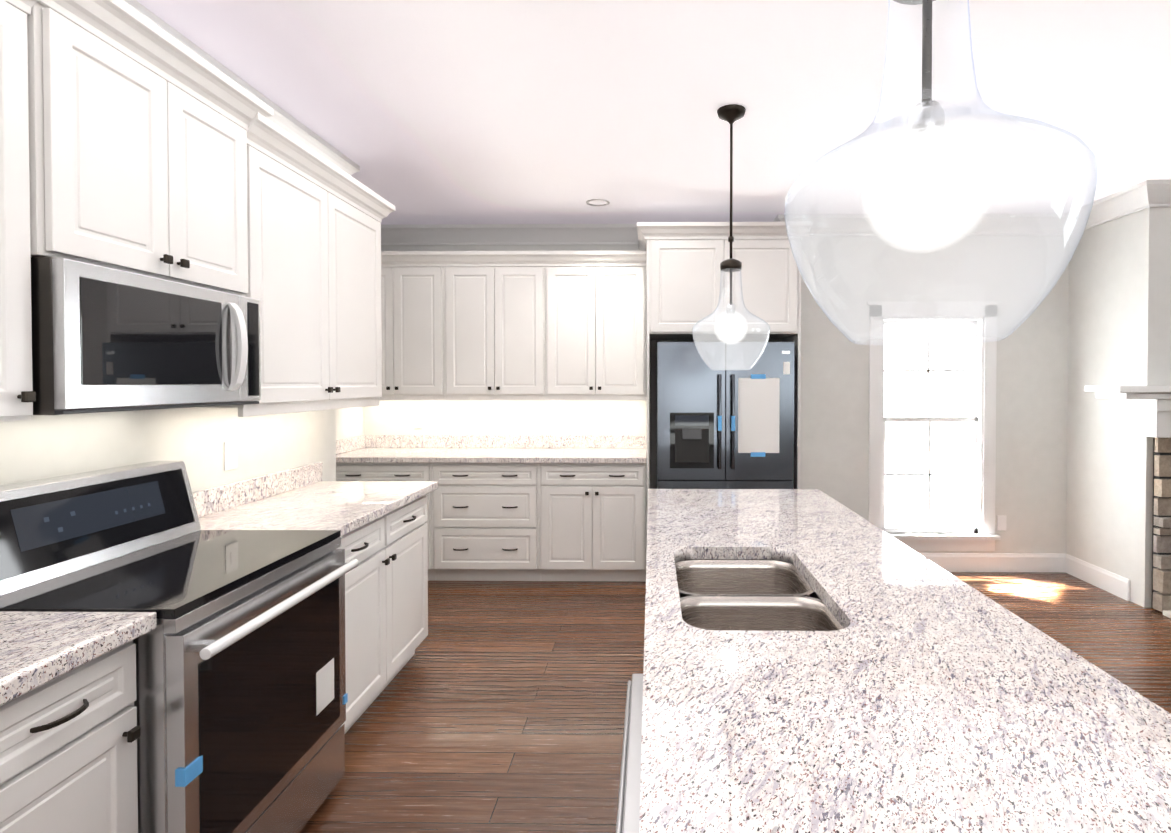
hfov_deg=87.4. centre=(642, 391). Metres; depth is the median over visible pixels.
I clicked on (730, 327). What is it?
pendant light
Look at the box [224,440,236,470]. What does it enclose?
light switch
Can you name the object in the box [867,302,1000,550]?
window
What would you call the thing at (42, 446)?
wall
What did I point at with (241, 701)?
range
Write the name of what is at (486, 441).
backsplash
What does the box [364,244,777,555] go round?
wall
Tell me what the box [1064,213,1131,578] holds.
wall
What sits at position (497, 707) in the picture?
floor
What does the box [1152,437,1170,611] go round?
stone fireplace
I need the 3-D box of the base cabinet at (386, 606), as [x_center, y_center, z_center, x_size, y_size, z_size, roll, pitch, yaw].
[-1.430,0.968,2.720,0.639,0.874,1.046,0,1,1]
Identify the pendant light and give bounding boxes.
[692,104,769,369]
[784,0,1097,345]
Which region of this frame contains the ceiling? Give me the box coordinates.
[136,0,1170,224]
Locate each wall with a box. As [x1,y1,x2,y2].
[0,407,351,491]
[352,407,363,436]
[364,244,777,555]
[800,235,1067,552]
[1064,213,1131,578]
[1128,207,1170,607]
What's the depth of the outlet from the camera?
4.65 m
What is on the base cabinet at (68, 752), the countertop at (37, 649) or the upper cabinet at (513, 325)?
the countertop at (37, 649)
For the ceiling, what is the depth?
2.62 m
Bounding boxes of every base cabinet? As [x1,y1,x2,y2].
[0,640,140,832]
[336,463,431,580]
[337,495,427,732]
[432,463,539,580]
[540,463,645,581]
[810,592,820,599]
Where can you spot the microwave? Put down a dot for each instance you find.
(105, 339)
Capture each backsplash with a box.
[192,462,321,517]
[336,435,646,453]
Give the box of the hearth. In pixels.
[1163,610,1170,617]
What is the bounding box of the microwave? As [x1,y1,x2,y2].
[31,257,260,414]
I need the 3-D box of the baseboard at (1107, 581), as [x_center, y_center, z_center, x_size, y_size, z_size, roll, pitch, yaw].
[2.168,1.311,4.360,2.118,0.140,0.620,0,1,1]
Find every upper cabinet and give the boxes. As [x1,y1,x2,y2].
[0,0,39,421]
[36,0,259,299]
[207,112,387,416]
[380,251,443,399]
[444,251,547,399]
[548,251,645,399]
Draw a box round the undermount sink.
[675,559,843,630]
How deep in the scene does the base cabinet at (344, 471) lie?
4.37 m
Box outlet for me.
[997,516,1005,530]
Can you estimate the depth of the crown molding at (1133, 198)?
4.57 m
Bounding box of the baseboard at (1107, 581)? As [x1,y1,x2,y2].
[919,553,1129,600]
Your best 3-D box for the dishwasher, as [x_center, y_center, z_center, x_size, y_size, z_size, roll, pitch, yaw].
[0.270,0.997,0.915,0.608,0.868,0.606,0,1,1]
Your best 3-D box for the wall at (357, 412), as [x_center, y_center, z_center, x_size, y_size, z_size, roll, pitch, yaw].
[-2.345,0.033,4.212,0.120,2.700,1.480,0,1,1]
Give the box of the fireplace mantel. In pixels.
[1085,386,1170,437]
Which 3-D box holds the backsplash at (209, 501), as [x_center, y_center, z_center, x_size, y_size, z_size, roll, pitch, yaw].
[-1.742,0.439,2.739,0.020,0.102,1.091,0,1,1]
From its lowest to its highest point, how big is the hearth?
0.030 m
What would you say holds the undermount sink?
in the countertop at (919, 693)
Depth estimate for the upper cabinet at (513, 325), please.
4.62 m
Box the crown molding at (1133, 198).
[123,0,1170,244]
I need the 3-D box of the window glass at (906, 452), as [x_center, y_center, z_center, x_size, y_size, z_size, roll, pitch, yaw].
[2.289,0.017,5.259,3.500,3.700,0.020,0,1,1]
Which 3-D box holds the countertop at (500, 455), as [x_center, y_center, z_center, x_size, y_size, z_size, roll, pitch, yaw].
[-1.125,0.482,4.636,2.303,0.039,0.645,0,1,1]
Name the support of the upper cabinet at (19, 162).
attached to the wall at (42, 446)
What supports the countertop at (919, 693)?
on the base cabinet at (813, 595)
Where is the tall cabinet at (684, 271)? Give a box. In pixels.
[637,222,812,517]
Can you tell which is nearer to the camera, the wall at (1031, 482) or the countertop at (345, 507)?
the countertop at (345, 507)
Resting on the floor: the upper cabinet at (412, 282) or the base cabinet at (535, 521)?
the base cabinet at (535, 521)
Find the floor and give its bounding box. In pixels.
[299,572,1170,832]
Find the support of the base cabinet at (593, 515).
on the floor
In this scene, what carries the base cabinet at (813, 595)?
on the floor
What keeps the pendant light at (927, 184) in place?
hanging from the ceiling
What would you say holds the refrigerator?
on the floor
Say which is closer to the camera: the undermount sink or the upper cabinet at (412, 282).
the undermount sink
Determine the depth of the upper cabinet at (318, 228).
2.63 m
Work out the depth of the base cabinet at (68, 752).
1.25 m
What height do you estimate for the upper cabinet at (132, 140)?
0.706 m
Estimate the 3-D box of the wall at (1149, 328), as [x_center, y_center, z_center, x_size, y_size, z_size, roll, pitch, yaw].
[4.607,0.037,3.938,2.770,2.700,0.120,0,1,1]
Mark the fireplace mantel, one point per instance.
(1151, 405)
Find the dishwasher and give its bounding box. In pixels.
[616,674,642,832]
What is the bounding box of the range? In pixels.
[0,461,358,832]
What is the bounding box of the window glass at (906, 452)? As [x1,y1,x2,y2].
[884,325,971,526]
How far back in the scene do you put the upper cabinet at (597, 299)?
4.61 m
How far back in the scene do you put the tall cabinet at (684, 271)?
4.24 m
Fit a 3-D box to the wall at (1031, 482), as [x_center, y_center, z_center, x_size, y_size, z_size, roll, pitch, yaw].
[2.232,0.025,4.710,2.240,2.700,0.120,0,1,1]
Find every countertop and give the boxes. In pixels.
[0,611,156,705]
[199,481,437,536]
[336,448,646,462]
[639,489,1170,832]
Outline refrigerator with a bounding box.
[656,342,793,488]

